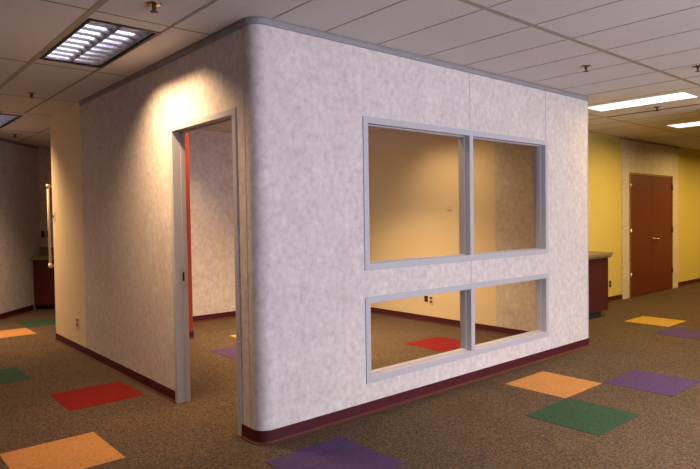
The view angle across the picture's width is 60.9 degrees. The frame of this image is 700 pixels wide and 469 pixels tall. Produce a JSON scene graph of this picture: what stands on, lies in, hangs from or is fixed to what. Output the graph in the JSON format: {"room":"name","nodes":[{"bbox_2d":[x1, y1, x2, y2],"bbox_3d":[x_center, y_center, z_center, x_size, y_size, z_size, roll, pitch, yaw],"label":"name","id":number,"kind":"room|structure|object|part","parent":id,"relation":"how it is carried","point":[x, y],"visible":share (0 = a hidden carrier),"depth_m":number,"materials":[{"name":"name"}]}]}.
{"room":"empty office space","nodes":[
{"label":"empty office space","id":0,"kind":"room"},
{"bbox_2d":[0,141,40,313],"bbox_3d":[-5.319,-0.060,8.002,0.121,2.743,4.356,-1,2,-1],"label":"wall","id":1,"kind":"structure","parent":0,"point":[20,239],"depth_m":9.47,"materials":[{"name":"paint"}]},
{"bbox_2d":[0,305,33,319],"bbox_3d":[-5.226,1.269,7.884,0.021,0.090,4.041,-1,2,-1],"label":"baseboard","id":2,"kind":"structure","parent":1,"relation":"attached to","point":[9,314],"depth_m":9.38,"materials":[{"name":"red rubber"}]},
{"bbox_2d":[0,138,38,148],"bbox_3d":[-5.272,-1.410,7.965,0.012,0.042,4.356,-1,2,-1],"label":"trim","id":3,"kind":"structure","parent":1,"relation":"attached to","point":[1,139],"depth_m":9.51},
{"bbox_2d":[38,147,53,246],"bbox_3d":[-4.332,-0.139,10.258,1.936,2.743,0.121,-1,2,-1],"label":"wall","id":4,"kind":"structure","parent":0,"point":[44,153],"depth_m":10.16,"materials":[{"name":"paint"}]},
{"bbox_2d":[50,24,281,430],"bbox_3d":[-2.060,-0.039,5.601,0.160,2.743,4.682,-2,2,-41],"label":"wall","id":5,"kind":"structure","parent":0,"point":[125,147],"depth_m":5.02,"materials":[{"name":"paint"}]},
{"bbox_2d":[46,184,53,267],"bbox_3d":[-3.674,-0.104,7.362,0.115,1.053,0.094,-2,2,-41],"label":"grab bar","id":6,"kind":"object","parent":5,"relation":"attached to","point":[48,186],"visible":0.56,"depth_m":7.35,"materials":[{"name":"white metal"}]},
{"bbox_2d":[55,333,175,402],"bbox_3d":[-2.520,1.282,6.060,0.021,0.090,3.416,-2,2,-41],"label":"baseboard","id":7,"kind":"structure","parent":5,"relation":"attached to","point":[165,392],"depth_m":5.65,"materials":[{"name":"red rubber"}]},
{"bbox_2d":[169,107,241,436],"bbox_3d":[-1.038,0.252,4.385,0.109,2.202,1.028,-2,2,-41],"label":"door frame","id":8,"kind":"structure","parent":5,"relation":"in","point":[177,132],"depth_m":4.71,"materials":[{"name":"grey metal"}]},
{"bbox_3d":[-1.326,0.339,4.745,0.033,0.151,0.003,-2,2,-41],"label":"strike plate","id":9,"kind":"part","parent":8,"relation":"part of","materials":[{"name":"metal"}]},
{"bbox_2d":[185,132,192,331],"bbox_3d":[-2.215,-0.081,7.139,0.602,2.743,0.109,-2,2,-41],"label":"wall","id":10,"kind":"structure","parent":0,"point":[186,134],"depth_m":7.28,"materials":[{"name":"red paint"}]},
{"bbox_2d":[189,331,193,338],"bbox_3d":[-2.181,1.245,7.176,0.622,0.090,0.130,-2,2,-41],"label":"baseboard","id":11,"kind":"structure","parent":10,"relation":"attached to","point":[191,334],"depth_m":7.31,"materials":[{"name":"red rubber"}]},
{"bbox_2d":[189,130,235,315],"bbox_3d":[-1.983,-0.130,8.713,4.126,2.743,0.070,-2,2,-41],"label":"wall","id":12,"kind":"structure","parent":0,"point":[210,152],"depth_m":8.65,"materials":[{"name":"paint"}]},
{"bbox_2d":[193,311,235,322],"bbox_3d":[-1.975,1.199,8.681,3.957,0.090,0.021,-2,2,-41],"label":"baseboard","id":13,"kind":"structure","parent":12,"relation":"attached to","point":[223,315],"depth_m":8.68,"materials":[{"name":"red rubber"}]},
{"bbox_2d":[0,283,699,468],"bbox_3d":[1.828,1.255,8.449,19.360,0.121,15.488,-2,2,-41],"label":"floor","id":14,"kind":"structure","parent":0,"point":[482,424],"depth_m":4.50,"materials":[{"name":"brown carpet"}]},
{"bbox_2d":[0,367,30,383],"bbox_3d":[-3.398,1.352,5.591,0.599,0.003,0.599,-2,2,-41],"label":"floor","id":15,"kind":"structure","parent":14,"relation":"on","point":[14,374],"depth_m":5.67,"materials":[{"name":"green carpet"}]},
{"bbox_2d":[0,328,36,337],"bbox_3d":[-4.523,1.304,7.821,0.605,0.003,0.581,-2,2,-41],"label":"floor","id":16,"kind":"structure","parent":14,"relation":"on","point":[22,331],"depth_m":7.88,"materials":[{"name":"orange carpet"}]},
{"bbox_2d":[17,318,55,326],"bbox_3d":[-4.456,1.278,8.686,0.605,0.003,0.569,-2,2,-41],"label":"floor","id":17,"kind":"structure","parent":14,"relation":"on","point":[50,321],"depth_m":8.64,"materials":[{"name":"green carpet"}]},
{"bbox_2d":[33,260,54,308],"bbox_3d":[-4.368,0.821,10.060,1.803,0.834,0.290,-1,2,-1],"label":"base cabinet","id":18,"kind":"object","parent":14,"relation":"on","point":[44,280],"visible":0.2,"depth_m":9.90,"materials":[{"name":"red laminate"}]},
{"bbox_2d":[31,247,53,259],"bbox_3d":[-4.380,0.307,10.038,1.812,0.193,0.336,-1,2,-1],"label":"countertop","id":19,"kind":"structure","parent":18,"relation":"on","point":[44,254],"depth_m":10.08,"materials":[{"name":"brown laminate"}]},
{"bbox_2d":[0,432,124,468],"bbox_3d":[-1.801,1.382,3.717,0.575,0.003,0.599,-2,2,-41],"label":"floor","id":20,"kind":"structure","parent":14,"relation":"on","point":[87,450],"depth_m":3.73,"materials":[{"name":"orange carpet"}]},
{"bbox_2d":[49,381,143,410],"bbox_3d":[-2.133,1.350,5.011,0.593,0.003,0.584,-2,2,-41],"label":"floor","id":21,"kind":"structure","parent":14,"relation":"on","point":[86,397],"depth_m":4.99,"materials":[{"name":"red carpet"}]},
{"bbox_2d":[211,346,236,359],"bbox_3d":[-1.148,1.290,6.595,0.587,0.003,0.581,-2,2,-41],"label":"floor","id":22,"kind":"structure","parent":14,"relation":"on","point":[230,352],"depth_m":6.53,"materials":[{"name":"purple carpet"}]},
{"bbox_2d":[265,437,404,468],"bbox_3d":[-0.093,1.362,3.554,0.599,0.003,0.593,-2,2,-41],"label":"floor","id":23,"kind":"structure","parent":14,"relation":"on","point":[340,452],"depth_m":3.61,"materials":[{"name":"purple carpet"}]},
{"bbox_2d":[405,336,476,351],"bbox_3d":[1.042,1.252,6.809,0.599,0.003,0.605,-2,2,-41],"label":"floor","id":24,"kind":"structure","parent":14,"relation":"on","point":[441,344],"depth_m":6.79,"materials":[{"name":"red carpet"}]},
{"bbox_2d":[506,371,639,435],"bbox_3d":[1.721,1.301,4.734,1.192,0.003,1.134,-2,2,-41],"label":"tiles","id":25,"kind":"structure","parent":14,"relation":"on","point":[583,416],"depth_m":4.45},
{"bbox_2d":[588,258,607,319],"bbox_3d":[2.995,0.761,8.322,1.385,0.837,0.592,-2,2,-41],"label":"base cabinet","id":26,"kind":"object","parent":14,"relation":"on","point":[598,268],"visible":0.15,"depth_m":8.35,"materials":[{"name":"red laminate"}]},
{"bbox_2d":[588,251,612,259],"bbox_3d":[3.014,0.305,8.297,1.434,0.074,0.642,-2,2,-41],"label":"countertop","id":27,"kind":"structure","parent":26,"relation":"on","point":[591,254],"depth_m":8.32,"materials":[{"name":"beige laminate"}]},
{"bbox_2d":[604,370,699,396],"bbox_3d":[2.615,1.276,5.147,0.623,0.003,0.557,-2,2,-41],"label":"floor","id":28,"kind":"structure","parent":14,"relation":"on","point":[651,382],"depth_m":5.12,"materials":[{"name":"purple carpet"}]},
{"bbox_2d":[625,316,685,326],"bbox_3d":[4.129,1.171,8.046,0.599,0.003,0.575,-2,2,-41],"label":"floor","id":29,"kind":"structure","parent":14,"relation":"on","point":[643,319],"depth_m":8.03,"materials":[{"name":"carpet"}]},
{"bbox_2d":[653,327,699,339],"bbox_3d":[4.076,1.196,7.201,0.575,0.003,0.557,-2,2,-41],"label":"floor","id":30,"kind":"structure","parent":14,"relation":"on","point":[677,332],"depth_m":7.21,"materials":[{"name":"purple carpet"}]},
{"bbox_2d":[0,0,699,150],"bbox_3d":[1.786,-1.583,8.368,19.360,0.073,15.488,-2,2,-41],"label":"ceiling","id":31,"kind":"structure","parent":0,"point":[26,26],"depth_m":4.33,"materials":[{"name":"tile"}]},
{"bbox_2d":[0,113,22,127],"bbox_3d":[-4.496,-1.510,7.439,0.470,0.175,1.208,-2,2,-41],"label":"ceiling light","id":32,"kind":"object","parent":31,"relation":"attached to","point":[5,119],"visible":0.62,"depth_m":7.41,"materials":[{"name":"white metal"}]},
{"bbox_2d":[26,92,36,97],"bbox_3d":[-3.159,-1.380,5.906,0.091,0.050,0.091,-2,2,-41],"label":"sprinkler","id":33,"kind":"object","parent":31,"relation":"attached to","point":[30,93],"visible":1,"depth_m":5.89,"materials":[{"name":"brown metal"}]},
{"bbox_2d":[39,18,160,67],"bbox_3d":[-1.863,-1.460,4.357,0.470,0.175,1.208,-2,2,-41],"label":"ceiling light","id":34,"kind":"object","parent":31,"relation":"attached to","point":[95,43],"visible":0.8,"depth_m":4.36,"materials":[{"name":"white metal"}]},
{"bbox_3d":[-2.320,-1.417,4.726,0.202,0.058,0.036,-2,2,-41],"label":"louvre blade","id":35,"kind":"part","parent":34,"relation":"part of","materials":[{"name":"metal"}]},
{"bbox_3d":[-2.236,-1.415,4.629,0.202,0.058,0.036,-2,2,-41],"label":"louvre blade","id":36,"kind":"part","parent":34,"relation":"part of","materials":[{"name":"metal"}]},
{"bbox_3d":[-2.152,-1.414,4.532,0.202,0.058,0.036,-2,2,-41],"label":"louvre blade","id":37,"kind":"part","parent":34,"relation":"part of","materials":[{"name":"metal"}]},
{"bbox_3d":[-2.068,-1.412,4.435,0.202,0.058,0.036,-2,2,-41],"label":"louvre blade","id":38,"kind":"part","parent":34,"relation":"part of","materials":[{"name":"metal"}]},
{"bbox_3d":[-1.984,-1.411,4.338,0.202,0.058,0.036,-2,2,-41],"label":"louvre blade","id":39,"kind":"part","parent":34,"relation":"part of","materials":[{"name":"metal"}]},
{"bbox_3d":[-1.900,-1.409,4.241,0.202,0.058,0.036,-2,2,-41],"label":"louvre blade","id":40,"kind":"part","parent":34,"relation":"part of","materials":[{"name":"metal"}]},
{"bbox_3d":[-2.160,-1.423,4.865,0.202,0.058,0.036,-2,2,-41],"label":"louvre blade","id":41,"kind":"part","parent":34,"relation":"part of","materials":[{"name":"metal"}]},
{"bbox_3d":[-1.816,-1.408,4.144,0.202,0.058,0.036,-2,2,-41],"label":"louvre blade","id":42,"kind":"part","parent":34,"relation":"part of","materials":[{"name":"metal"}]},
{"bbox_3d":[-2.076,-1.422,4.768,0.202,0.058,0.036,-2,2,-41],"label":"louvre blade","id":43,"kind":"part","parent":34,"relation":"part of","materials":[{"name":"metal"}]},
{"bbox_3d":[-1.992,-1.420,4.671,0.202,0.058,0.036,-2,2,-41],"label":"louvre blade","id":44,"kind":"part","parent":34,"relation":"part of","materials":[{"name":"metal"}]},
{"bbox_3d":[-1.732,-1.406,4.047,0.202,0.058,0.036,-2,2,-41],"label":"louvre blade","id":45,"kind":"part","parent":34,"relation":"part of","materials":[{"name":"metal"}]},
{"bbox_3d":[-1.908,-1.419,4.574,0.202,0.058,0.036,-2,2,-41],"label":"louvre blade","id":46,"kind":"part","parent":34,"relation":"part of","materials":[{"name":"metal"}]},
{"bbox_3d":[-1.648,-1.405,3.950,0.202,0.058,0.036,-2,2,-41],"label":"louvre blade","id":47,"kind":"part","parent":34,"relation":"part of","materials":[{"name":"metal"}]},
{"bbox_3d":[-1.824,-1.417,4.476,0.202,0.058,0.036,-2,2,-41],"label":"louvre blade","id":48,"kind":"part","parent":34,"relation":"part of","materials":[{"name":"metal"}]},
{"bbox_3d":[-1.740,-1.416,4.379,0.202,0.058,0.036,-2,2,-41],"label":"louvre blade","id":49,"kind":"part","parent":34,"relation":"part of","materials":[{"name":"metal"}]},
{"bbox_3d":[-1.656,-1.414,4.282,0.202,0.058,0.036,-2,2,-41],"label":"louvre blade","id":50,"kind":"part","parent":34,"relation":"part of","materials":[{"name":"metal"}]},
{"bbox_3d":[-1.572,-1.413,4.185,0.202,0.058,0.036,-2,2,-41],"label":"louvre blade","id":51,"kind":"part","parent":34,"relation":"part of","materials":[{"name":"metal"}]},
{"bbox_3d":[-1.488,-1.411,4.088,0.202,0.058,0.036,-2,2,-41],"label":"louvre blade","id":52,"kind":"part","parent":34,"relation":"part of","materials":[{"name":"metal"}]},
{"bbox_2d":[146,1,161,12],"bbox_3d":[-1.160,-1.341,3.525,0.091,0.050,0.091,-2,2,-41],"label":"sprinkler","id":53,"kind":"object","parent":31,"relation":"attached to","point":[153,4],"visible":1,"depth_m":3.51,"materials":[{"name":"gold metal"}]},
{"bbox_2d":[0,0,699,147],"bbox_3d":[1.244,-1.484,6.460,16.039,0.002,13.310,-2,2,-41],"label":"trim","id":54,"kind":"structure","parent":31,"relation":"attached to","point":[212,1],"depth_m":4.40,"materials":[{"name":"grey metal"}]},
{"bbox_2d":[580,65,591,71],"bbox_3d":[2.043,-1.435,5.153,0.091,0.050,0.091,-2,2,-41],"label":"sprinkler","id":55,"kind":"object","parent":31,"relation":"attached to","point":[585,67],"visible":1,"depth_m":5.14,"materials":[{"name":"brown metal"}]},
{"bbox_2d":[588,92,697,110],"bbox_3d":[3.343,-1.575,6.882,0.424,0.099,1.113,-2,2,-41],"label":"ceiling light","id":56,"kind":"object","parent":31,"relation":"attached to","point":[676,96],"visible":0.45,"depth_m":6.83,"materials":[{"name":"white plastic"}]},
{"bbox_2d":[609,104,698,116],"bbox_3d":[3.776,-1.550,7.469,0.054,0.004,1.095,-2,2,-41],"label":"trim","id":57,"kind":"structure","parent":31,"relation":"attached to","point":[694,104],"depth_m":7.43,"materials":[{"name":"brown metal"}]},
{"bbox_2d":[667,121,699,127],"bbox_3d":[5.162,-1.646,8.439,0.424,0.099,1.113,-2,2,-41],"label":"ceiling light","id":58,"kind":"object","parent":31,"relation":"attached to","point":[691,123],"visible":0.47,"depth_m":8.72,"materials":[{"name":"white plastic"}]},
{"bbox_2d":[692,65,699,71],"bbox_3d":[3.046,-1.451,5.211,0.091,0.050,0.091,-2,2,-41],"label":"sprinkler","id":59,"kind":"object","parent":31,"relation":"attached to","point":[697,67],"visible":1,"depth_m":5.20,"materials":[{"name":"brown metal"}]},
{"bbox_2d":[275,27,587,426],"bbox_3d":[1.041,-0.075,5.259,4.084,2.743,0.109,-2,2,-41],"label":"wall","id":60,"kind":"structure","parent":0,"point":[325,88],"depth_m":4.33,"materials":[{"name":"paint"}]},
{"bbox_2d":[79,16,588,105],"bbox_3d":[-0.143,-1.441,6.436,4.254,0.044,3.498,-2,2,-41],"label":"trim","id":61,"kind":"structure","parent":60,"relation":"attached to","point":[248,21],"depth_m":4.56,"materials":[{"name":"grey metal"}]},
{"bbox_2d":[243,50,545,427],"bbox_3d":[0.666,-0.082,4.918,3.395,2.609,0.049,-2,2,-39],"label":"trim","id":62,"kind":"structure","parent":60,"relation":"attached to","point":[243,50],"depth_m":3.89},
{"bbox_2d":[240,338,589,445],"bbox_3d":[0.959,1.254,5.278,4.262,0.090,0.254,-2,2,-41],"label":"baseboard","id":63,"kind":"structure","parent":60,"relation":"attached to","point":[255,437],"depth_m":4.58,"materials":[{"name":"red rubber"}]},
{"bbox_2d":[362,116,548,270],"bbox_3d":[1.011,-0.339,5.229,2.506,1.136,0.126,-2,2,-41],"label":"window","id":64,"kind":"structure","parent":60,"relation":"in","point":[465,137],"depth_m":5.20,"materials":[{"name":"grey metal"}]},
{"bbox_2d":[365,273,548,383],"bbox_3d":[1.027,0.747,5.260,2.506,0.640,0.126,-2,2,-41],"label":"window","id":65,"kind":"structure","parent":60,"relation":"in","point":[468,348],"depth_m":5.23,"materials":[{"name":"grey metal"}]},
{"bbox_2d":[587,101,588,337],"bbox_3d":[2.607,-0.158,6.563,0.011,2.609,0.039,-2,2,-41],"label":"trim","id":66,"kind":"structure","parent":60,"relation":"attached to","point":[587,101],"depth_m":6.53,"materials":[{"name":"grey metal"}]},
{"bbox_2d":[368,129,534,330],"bbox_3d":[1.031,-0.162,8.297,0.109,2.743,4.501,-2,2,-41],"label":"wall","id":67,"kind":"structure","parent":0,"point":[413,176],"depth_m":7.91,"materials":[{"name":"beige paint"}]},
{"bbox_2d":[429,295,432,303],"bbox_3d":[1.112,0.895,8.160,0.011,0.115,0.073,-2,2,-41],"label":"wall outlet","id":68,"kind":"object","parent":67,"relation":"attached to","point":[430,297],"visible":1,"depth_m":8.16,"materials":[{"name":"beige plastic"}]},
{"bbox_2d":[446,203,451,209],"bbox_3d":[1.304,-0.364,7.874,0.019,0.091,0.085,-2,2,-41],"label":"light switch","id":69,"kind":"object","parent":67,"relation":"attached to","point":[448,206],"visible":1,"depth_m":7.87,"materials":[{"name":"beige paint"}]},
{"bbox_2d":[371,307,529,335],"bbox_3d":[1.004,1.166,8.291,0.021,0.090,4.459,-2,2,-41],"label":"baseboard","id":70,"kind":"structure","parent":67,"relation":"attached to","point":[417,317],"depth_m":8.01,"materials":[{"name":"red rubber"}]},
{"bbox_2d":[588,132,699,296],"bbox_3d":[5.563,-0.306,10.999,10.285,2.743,0.121,-2,2,-41],"label":"wall","id":71,"kind":"structure","parent":0,"point":[604,151],"depth_m":9.96,"materials":[{"name":"yellow paint"}]},
{"bbox_2d":[608,294,622,302],"bbox_3d":[3.977,1.086,9.555,1.729,0.090,0.021,-2,2,-41],"label":"baseboard","id":72,"kind":"structure","parent":71,"relation":"attached to","point":[616,297],"depth_m":9.96,"materials":[{"name":"red rubber"}]},
{"bbox_2d":[622,139,677,298],"bbox_3d":[5.508,-0.286,10.859,2.372,2.713,0.017,-2,2,-41],"label":"wall panel","id":73,"kind":"object","parent":71,"relation":"attached to","point":[637,157],"visible":1,"depth_m":10.57,"materials":[{"name":"paint"}]},
{"bbox_2d":[620,137,679,147],"bbox_3d":[5.488,-1.655,10.806,2.438,0.027,0.034,-2,2,-41],"label":"trim","id":74,"kind":"structure","parent":71,"relation":"attached to","point":[621,137],"depth_m":10.69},
{"bbox_2d":[629,172,672,297],"bbox_3d":[5.526,-0.012,10.833,1.839,2.166,0.088,-2,2,-41],"label":"door","id":75,"kind":"structure","parent":71,"relation":"in","point":[650,198],"depth_m":10.79,"materials":[{"name":"brown laminate"}]},
{"bbox_2d":[678,278,699,286],"bbox_3d":[7.949,0.929,12.989,4.028,0.090,0.021,-2,2,-41],"label":"baseboard","id":76,"kind":"structure","parent":71,"relation":"attached to","point":[693,281],"depth_m":12.04,"materials":[{"name":"red rubber"}]}
]}

